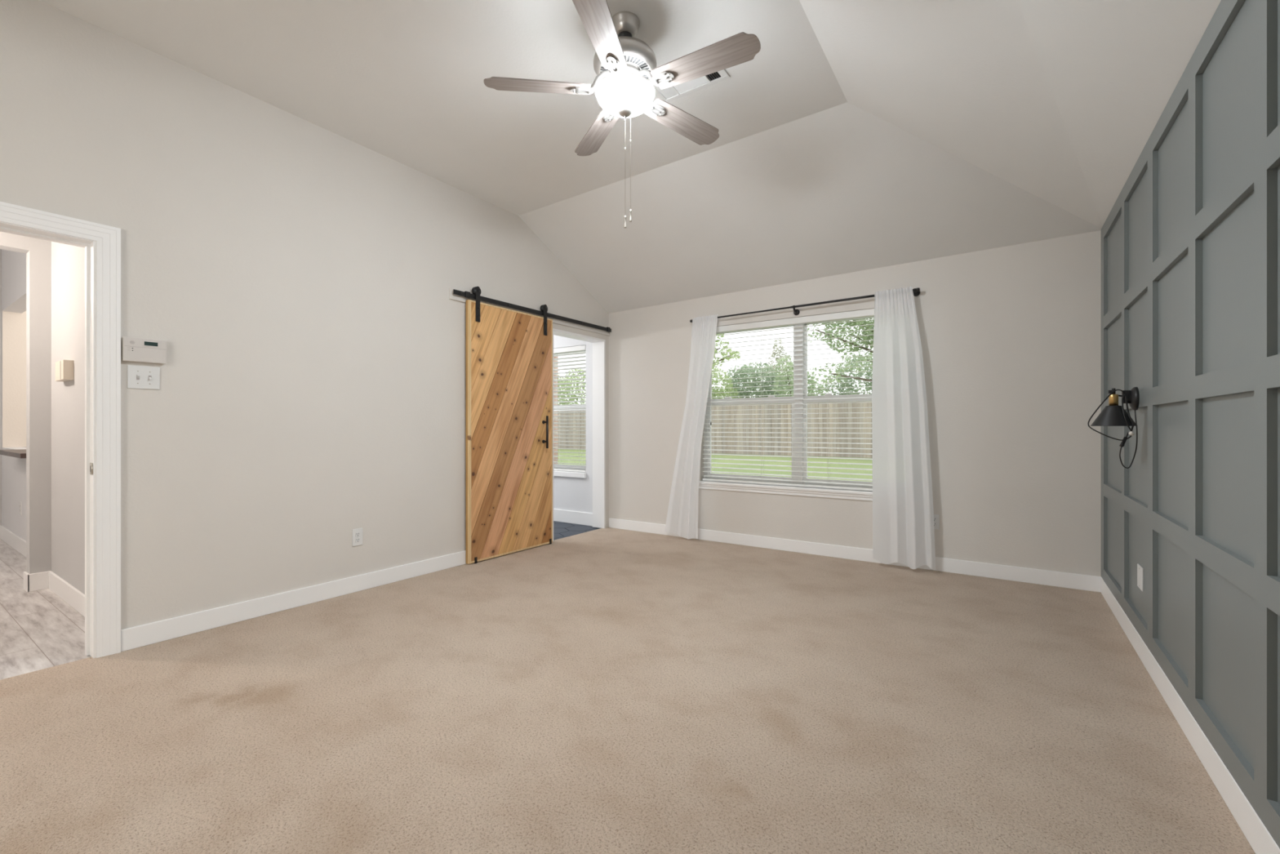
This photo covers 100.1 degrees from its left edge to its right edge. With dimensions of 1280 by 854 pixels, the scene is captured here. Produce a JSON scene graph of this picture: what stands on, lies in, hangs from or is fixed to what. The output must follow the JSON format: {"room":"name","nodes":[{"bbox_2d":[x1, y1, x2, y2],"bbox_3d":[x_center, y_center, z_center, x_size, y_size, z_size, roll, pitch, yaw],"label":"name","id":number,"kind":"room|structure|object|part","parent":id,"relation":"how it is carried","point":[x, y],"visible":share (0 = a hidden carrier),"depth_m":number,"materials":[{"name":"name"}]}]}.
{"room":"empty bedroom","nodes":[
{"label":"empty bedroom","id":0,"kind":"room"},
{"bbox_2d":[0,248,26,525],"bbox_3d":[-4.629,-0.388,4.039,4.646,3.004,4.900,0,0,34],"label":"wall","id":1,"kind":"structure","parent":0,"point":[0,249],"depth_m":5.37,"materials":[{"name":"paint"}]},
{"bbox_2d":[0,448,26,457],"bbox_3d":[-5.175,0.223,4.566,1.150,0.038,0.270,0,0,34],"label":"wooden ledge","id":2,"kind":"object","parent":1,"relation":"attached to","point":[19,453],"visible":0.36,"depth_m":4.39,"materials":[{"name":"brown wood"}]},
{"bbox_2d":[0,525,84,617],"bbox_3d":[-5.207,1.050,3.081,4.522,0.129,2.465,0,0,34],"label":"baseboard","id":3,"kind":"structure","parent":1,"relation":"attached to","point":[64,590],"depth_m":3.63,"materials":[{"name":"white paint"}]},
{"bbox_2d":[55,360,73,382],"bbox_3d":[-3.661,-0.355,3.404,0.280,0.120,0.046,0,0,34],"label":"door chime","id":4,"kind":"object","parent":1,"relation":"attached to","point":[64,368],"visible":1,"depth_m":3.33,"materials":[{"name":"beige plastic"}]},
{"bbox_2d":[1,248,26,540],"bbox_3d":[-4.564,-0.388,5.121,3.500,3.004,1.635,0,0,34],"label":"wall","id":5,"kind":"structure","parent":0,"point":[13,263],"depth_m":5.36,"materials":[{"name":"grey paint"}]},
{"bbox_2d":[19,501,22,515],"bbox_3d":[-5.509,0.724,4.769,0.070,0.115,0.008,0,0,34],"label":"wall outlet","id":6,"kind":"object","parent":5,"relation":"attached to","point":[20,503],"visible":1,"depth_m":4.75,"materials":[{"name":"white plastic"}]},
{"bbox_2d":[0,231,84,594],"bbox_3d":[-4.066,-0.098,2.336,1.806,2.424,2.510,0,0,34],"label":"wall","id":7,"kind":"structure","parent":0,"point":[55,271],"depth_m":3.62,"materials":[{"name":"paint"}]},
{"bbox_2d":[0,0,608,629],"bbox_3d":[-2.072,-0.435,3.528,0.160,3.090,5.920,0,0,34],"label":"wall","id":8,"kind":"structure","parent":0,"point":[295,275],"depth_m":3.14,"materials":[{"name":"beige paint"}]},
{"bbox_2d":[0,201,120,658],"bbox_3d":[-2.910,0.067,2.277,0.183,2.087,0.998,0,0,34],"label":"trim","id":9,"kind":"structure","parent":8,"relation":"attached to","point":[101,243],"depth_m":2.60,"materials":[{"name":"white paint"}]},
{"bbox_3d":[-2.645,0.202,2.586,0.052,0.057,0.012,0,0,34],"label":"strike plate","id":10,"kind":"part","parent":9,"relation":"part of","materials":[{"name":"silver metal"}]},
{"bbox_2d":[127,364,159,389],"bbox_3d":[-2.514,-0.251,2.719,0.017,0.115,0.123,0,0,34],"label":"light switch","id":11,"kind":"object","parent":8,"relation":"attached to","point":[138,376],"visible":1,"depth_m":2.72,"materials":[{"name":"white plastic"}]},
{"bbox_2d":[122,336,166,364],"bbox_3d":[-2.508,-0.387,2.716,0.029,0.120,0.166,0,0,34],"label":"alarm keypad","id":12,"kind":"object","parent":8,"relation":"attached to","point":[134,349],"visible":1,"depth_m":2.70,"materials":[{"name":"grey plastic"}]},
{"bbox_2d":[120,550,466,651],"bbox_3d":[-2.253,1.056,3.107,0.013,0.108,5.020,0,0,34],"label":"baseboard","id":13,"kind":"structure","parent":8,"relation":"attached to","point":[139,636],"depth_m":3.19,"materials":[{"name":"white paint"}]},
{"bbox_2d":[351,528,362,546],"bbox_3d":[-1.908,0.744,3.622,0.008,0.115,0.070,0,0,34],"label":"wall outlet","id":14,"kind":"object","parent":8,"relation":"attached to","point":[357,534],"visible":1,"depth_m":3.62,"materials":[{"name":"white plastic"}]},
{"bbox_2d":[355,532,359,536],"bbox_3d":[-1.906,0.725,3.621,0.004,0.028,0.033,0,0,34],"label":"socket","id":15,"kind":"object","parent":14,"relation":"attached to","point":[357,534],"depth_m":3.62,"materials":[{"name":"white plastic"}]},
{"bbox_2d":[355,537,359,542],"bbox_3d":[-1.906,0.763,3.621,0.004,0.028,0.033,0,0,34],"label":"socket","id":16,"kind":"object","parent":14,"relation":"attached to","point":[357,540],"depth_m":3.62,"materials":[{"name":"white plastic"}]},
{"bbox_2d":[448,287,609,335],"bbox_3d":[-0.919,-1.052,5.074,0.018,0.088,2.063,0,0,34],"label":"trim","id":17,"kind":"structure","parent":8,"relation":"attached to","point":[451,296],"depth_m":5.13,"materials":[{"name":"beige paint"}]},
{"bbox_2d":[453,286,611,564],"bbox_3d":[-0.872,-0.019,5.040,0.100,2.259,2.042,0,0,34],"label":"barn door","id":18,"kind":"structure","parent":8,"relation":"in","point":[509,352],"depth_m":4.66,"materials":[{"name":"orange wood"}]},
{"bbox_3d":[-0.897,-1.065,5.057,0.038,0.049,2.042,0,0,34],"label":"sliding door rail","id":19,"kind":"part","parent":18,"relation":"part of","materials":[{"name":"black metal"}]},
{"bbox_3d":[-0.862,0.047,4.985,0.021,0.302,0.021,0,0,34],"label":"handle","id":20,"kind":"part","parent":18,"relation":"part of","materials":[{"name":"black metal"}]},
{"bbox_2d":[552,328,605,541],"bbox_3d":[-0.683,0.077,5.581,0.166,2.066,0.837,0,0,34],"label":"trim","id":21,"kind":"structure","parent":8,"relation":"attached to","point":[598,344],"depth_m":5.88,"materials":[{"name":"white paint"}]},
{"bbox_2d":[0,520,1255,853],"bbox_3d":[-2.770,1.140,2.853,9.013,0.060,7.820,0,0,34],"label":"floor","id":22,"kind":"structure","parent":0,"point":[608,690],"depth_m":2.03,"materials":[{"name":"beige carpet"}]},
{"bbox_2d":[40,0,1221,313],"bbox_3d":[-0.277,-1.627,2.313,4.177,0.805,5.920,0,0,34],"label":"ceiling","id":23,"kind":"structure","parent":0,"point":[859,135],"depth_m":3.05,"materials":[{"name":"paint"}]},
{"bbox_2d":[483,0,760,228],"bbox_3d":[-0.028,-1.474,2.535,1.220,0.932,1.253,0,0,34],"label":"ceiling fan","id":24,"kind":"object","parent":23,"relation":"hanging from","point":[624,65],"visible":1,"depth_m":2.46,"materials":[{"name":"grey wood"}]},
{"bbox_3d":[-0.479,-1.595,2.509,0.490,0.006,0.137,0,12,-6],"label":"blade","id":25,"kind":"part","parent":24,"relation":"part of","materials":[{"name":"grey wood"}]},
{"bbox_3d":[-0.236,-1.595,2.925,0.137,0.006,0.490,-13,5,-23],"label":"blade","id":26,"kind":"part","parent":24,"relation":"part of","materials":[{"name":"grey wood"}]},
{"bbox_3d":[-0.158,-1.595,2.149,0.137,0.006,0.490,12,3,12],"label":"blade","id":27,"kind":"part","parent":24,"relation":"part of","materials":[{"name":"grey wood"}]},
{"bbox_3d":[-0.075,-1.039,2.715,0.013,0.062,0.013,0,0,34],"label":"pull knob","id":28,"kind":"part","parent":24,"relation":"part of","materials":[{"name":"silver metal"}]},
{"bbox_3d":[-0.071,-1.545,2.550,0.276,0.084,0.276,0,0,34],"label":"lamp shade","id":29,"kind":"part","parent":24,"relation":"part of","materials":[{"name":"white glass"}]},
{"bbox_3d":[-0.066,-1.360,2.660,0.016,0.541,0.120,0,0,12],"label":"pull chain","id":30,"kind":"part","parent":24,"relation":"part of","materials":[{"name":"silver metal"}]},
{"bbox_3d":[-0.048,-1.071,2.715,0.013,0.062,0.013,0,0,34],"label":"pull knob","id":31,"kind":"part","parent":24,"relation":"part of","materials":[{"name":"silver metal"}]},
{"bbox_3d":[0.235,-1.595,2.823,0.490,0.006,0.137,0,-12,-42],"label":"blade","id":32,"kind":"part","parent":24,"relation":"part of","materials":[{"name":"grey wood"}]},
{"bbox_3d":[0.283,-1.595,2.343,0.490,0.006,0.137,0,-12,30],"label":"blade","id":33,"kind":"part","parent":24,"relation":"part of","materials":[{"name":"grey wood"}]},
{"bbox_2d":[649,69,729,102],"bbox_3d":[0.253,-1.921,2.963,0.427,0.016,0.234,0,0,34],"label":"ceiling vent","id":34,"kind":"object","parent":23,"relation":"in","point":[667,95],"visible":0.28,"depth_m":3.02,"materials":[{"name":"white plastic"}]},
{"bbox_2d":[553,230,1101,576],"bbox_3d":[0.315,-0.140,5.583,7.063,2.500,0.160,0,0,34],"label":"wall","id":35,"kind":"structure","parent":0,"point":[1011,335],"depth_m":4.04,"materials":[{"name":"beige paint"}]},
{"bbox_2d":[553,351,586,478],"bbox_3d":[-0.975,-0.179,6.427,0.959,1.522,0.172,0,0,34],"label":"window","id":36,"kind":"structure","parent":35,"relation":"in","point":[556,473],"depth_m":6.31,"materials":[{"name":"white plastic"}]},
{"bbox_2d":[553,345,586,471],"bbox_3d":[-0.978,-0.210,6.407,0.889,1.456,0.060,0,0,34],"label":"window blind","id":37,"kind":"object","parent":36,"relation":"attached to","point":[580,348],"visible":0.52,"depth_m":6.29,"materials":[{"name":"white plastic"}]},
{"bbox_3d":[-0.978,0.508,6.407,0.881,0.020,0.052,0,0,34],"label":"rail","id":38,"kind":"part","parent":37,"relation":"part of","materials":[{"name":"white plastic"}]},
{"bbox_3d":[-0.993,0.552,6.402,0.959,0.060,0.110,0,0,34],"label":"sill","id":39,"kind":"part","parent":36,"relation":"part of","materials":[{"name":"white paint"}]},
{"bbox_2d":[553,508,592,525],"bbox_3d":[-1.529,1.047,6.726,2.526,0.144,0.014,0,0,34],"label":"baseboard","id":40,"kind":"structure","parent":35,"relation":"attached to","point":[559,515],"depth_m":6.20,"materials":[{"name":"white paint"}]},
{"bbox_2d":[698,316,874,500],"bbox_3d":[1.413,-0.186,4.808,1.990,1.582,0.178,0,0,34],"label":"window","id":41,"kind":"structure","parent":35,"relation":"in","point":[727,486],"depth_m":4.82,"materials":[{"name":"white plastic"}]},
{"bbox_3d":[1.049,-0.221,5.119,0.878,1.442,0.062,0,0,34],"label":"sash","id":42,"kind":"part","parent":41,"relation":"part of","materials":[{"name":"clear glass"}]},
{"bbox_3d":[1.395,0.545,4.782,1.990,0.025,0.116,0,0,34],"label":"sill","id":43,"kind":"part","parent":41,"relation":"part of","materials":[{"name":"white paint"}]},
{"bbox_2d":[702,308,874,490],"bbox_3d":[1.400,-0.224,4.789,1.872,1.503,0.072,0,0,34],"label":"window blind","id":44,"kind":"object","parent":41,"relation":"attached to","point":[870,312],"visible":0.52,"depth_m":4.79,"materials":[{"name":"white plastic"}]},
{"bbox_3d":[1.404,0.518,4.794,1.864,0.020,0.052,0,0,34],"label":"rail","id":45,"kind":"part","parent":44,"relation":"part of","materials":[{"name":"white plastic"}]},
{"bbox_3d":[1.840,-0.221,4.584,0.872,1.442,0.062,0,0,34],"label":"sash","id":46,"kind":"part","parent":41,"relation":"part of","materials":[{"name":"clear glass"}]},
{"bbox_2d":[689,287,919,322],"bbox_3d":[1.347,-1.037,4.731,2.011,0.093,0.094,0,0,34],"label":"curtain rod","id":47,"kind":"object","parent":35,"relation":"attached to","point":[916,291],"visible":0.78,"depth_m":4.61,"materials":[{"name":"black metal"}]},
{"bbox_2d":[664,313,717,539],"bbox_3d":[0.481,0.010,5.229,0.584,2.163,0.067,0,0,34],"label":"curtain","id":48,"kind":"object","parent":47,"relation":"hanging from","point":[682,520],"visible":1,"depth_m":5.20,"materials":[{"name":"white fabric"}]},
{"bbox_2d":[871,286,935,570],"bbox_3d":[2.038,-0.003,4.159,0.445,2.179,0.095,0,0,34],"label":"curtain","id":49,"kind":"object","parent":47,"relation":"hanging from","point":[904,531],"visible":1,"depth_m":4.17,"materials":[{"name":"white fabric"}]},
{"bbox_2d":[608,518,1100,592],"bbox_3d":[1.376,1.058,4.760,4.144,0.105,0.013,0,0,34],"label":"baseboard","id":50,"kind":"structure","parent":35,"relation":"attached to","point":[1051,578],"depth_m":4.41,"materials":[{"name":"white paint"}]},
{"bbox_2d":[933,514,939,529],"bbox_3d":[2.279,0.733,4.152,0.070,0.115,0.008,0,0,34],"label":"wall outlet","id":51,"kind":"object","parent":35,"relation":"attached to","point":[936,517],"visible":0.66,"depth_m":4.14,"materials":[{"name":"white plastic"}]},
{"bbox_2d":[1101,0,1279,848],"bbox_3d":[1.495,-0.121,1.113,0.138,2.462,5.920,0,0,34],"label":"wall","id":52,"kind":"structure","parent":0,"point":[1190,241],"depth_m":1.76,"materials":[{"name":"grey paint"}]},
{"bbox_2d":[1087,386,1139,468],"bbox_3d":[2.272,0.003,2.570,0.444,0.400,0.170,0,0,-44],"label":"wall lamp","id":53,"kind":"object","parent":52,"relation":"attached to","point":[1113,415],"visible":1,"depth_m":2.53,"materials":[{"name":"black metal"}]},
{"bbox_3d":[2.251,-0.169,2.558,0.026,0.030,0.014,0,0,34],"label":"knob","id":54,"kind":"part","parent":53,"relation":"part of","materials":[{"name":"black metal"}]},
{"bbox_3d":[2.256,-0.054,2.554,0.170,0.098,0.170,0,0,34],"label":"lamp shade","id":55,"kind":"part","parent":53,"relation":"part of","materials":[{"name":"black metal"}]},
{"bbox_3d":[2.430,-0.140,2.642,0.028,0.114,0.114,0,0,34],"label":"wall plate","id":56,"kind":"part","parent":53,"relation":"part of","materials":[{"name":"black metal"}]},
{"bbox_2d":[1137,563,1143,591],"bbox_3d":[2.462,0.740,2.639,0.007,0.112,0.112,0,0,34],"label":"wall outlet","id":57,"kind":"object","parent":52,"relation":"attached to","point":[1140,569],"visible":1,"depth_m":2.62,"materials":[{"name":"white plastic"}]},
{"bbox_3d":[1.445,-1.234,1.147,0.018,0.185,5.920,0,0,34],"label":"rail","id":58,"kind":"part","parent":52,"relation":"part of","materials":[{"name":"grey paint"}]},
{"bbox_2d":[1100,576,1279,853],"bbox_3d":[1.444,1.056,1.148,0.020,0.107,5.920,0,0,34],"label":"baseboard","id":59,"kind":"structure","parent":52,"relation":"attached to","point":[1257,835],"depth_m":1.75,"materials":[{"name":"white paint"}]},
{"bbox_3d":[1.445,0.966,1.147,0.018,0.075,5.920,0,0,34],"label":"rail","id":60,"kind":"part","parent":52,"relation":"part of","materials":[{"name":"grey paint"}]},
{"label":"outside","id":61,"kind":"structure","parent":0,"visible":0},
{"bbox_2d":[557,448,872,481],"bbox_3d":[5.765,1.260,35.277,90.000,0.100,55.110,0,0,34],"label":"lawn","id":62,"kind":"structure","parent":61,"point":[747,457],"depth_m":17.09,"materials":[{"name":"green plant"}]},
{"bbox_2d":[553,354,557,463],"bbox_3d":[-2.880,-0.440,8.893,3.260,3.300,0.900,0,0,34],"label":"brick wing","id":63,"kind":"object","parent":62,"relation":"on","point":[555,364],"visible":0.02,"depth_m":8.30},
{"bbox_2d":[557,368,586,404],"bbox_3d":[-4.869,-1.266,34.670,9.159,4.962,3.368,0,0,34],"label":"bushy tree","id":64,"kind":"object","parent":62,"relation":"on","point":[575,370],"visible":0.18,"depth_m":33.67,"materials":[{"name":"green plant"}]},
{"bbox_2d":[557,401,872,457],"bbox_3d":[1.581,-0.010,25.501,42.030,2.400,0.072,0,0,34],"label":"fence","id":65,"kind":"object","parent":62,"relation":"on","point":[745,409],"visible":0.09,"depth_m":22.64,"materials":[{"name":"brown wood"}]},
{"bbox_2d":[711,333,740,379],"bbox_3d":[0.572,-1.536,14.562,4.940,5.499,2.005,0,0,34],"label":"leafy tree","id":66,"kind":"object","parent":62,"relation":"on","point":[727,357],"visible":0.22,"depth_m":13.11,"materials":[{"name":"green plant"}]},
{"bbox_2d":[711,367,742,399],"bbox_3d":[3.506,-0.988,27.957,2.669,4.406,3.863,0,0,-27],"label":"bushy tree","id":67,"kind":"object","parent":62,"relation":"on","point":[718,393],"visible":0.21,"depth_m":27.16,"materials":[{"name":"green plant"}]},
{"bbox_2d":[724,361,793,398],"bbox_3d":[6.468,-1.162,28.837,4.430,4.753,3.080,0,0,34],"label":"bushy tree","id":68,"kind":"object","parent":62,"relation":"on","point":[744,377],"visible":0.44,"depth_m":28.34,"materials":[{"name":"green plant"}]},
{"bbox_2d":[759,337,793,396],"bbox_3d":[8.795,-2.254,33.883,2.607,6.931,2.674,0,0,34],"label":"conifer tree","id":69,"kind":"object","parent":62,"relation":"on","point":[775,340],"visible":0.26,"depth_m":33.83,"materials":[{"name":"green plant"}]},
{"bbox_2d":[771,355,826,396],"bbox_3d":[7.659,-1.146,25.639,2.690,4.718,2.007,0,0,34],"label":"leafy tree","id":70,"kind":"object","parent":62,"relation":"on","point":[790,373],"visible":0.36,"depth_m":25.58,"materials":[{"name":"green plant"}]},
{"bbox_2d":[807,317,874,384],"bbox_3d":[6.566,-1.577,13.530,5.185,5.582,2.551,0,0,30],"label":"leafy tree","id":71,"kind":"object","parent":62,"relation":"on","point":[864,337],"visible":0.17,"depth_m":14.27,"materials":[{"name":"green plant"}]},
{"bbox_2d":[819,351,872,395],"bbox_3d":[12.462,-1.490,27.187,6.902,5.409,3.282,0,0,34],"label":"tree","id":72,"kind":"object","parent":62,"relation":"on","point":[842,386],"visible":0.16,"depth_m":27.71,"materials":[{"name":"green plant"}]}
]}

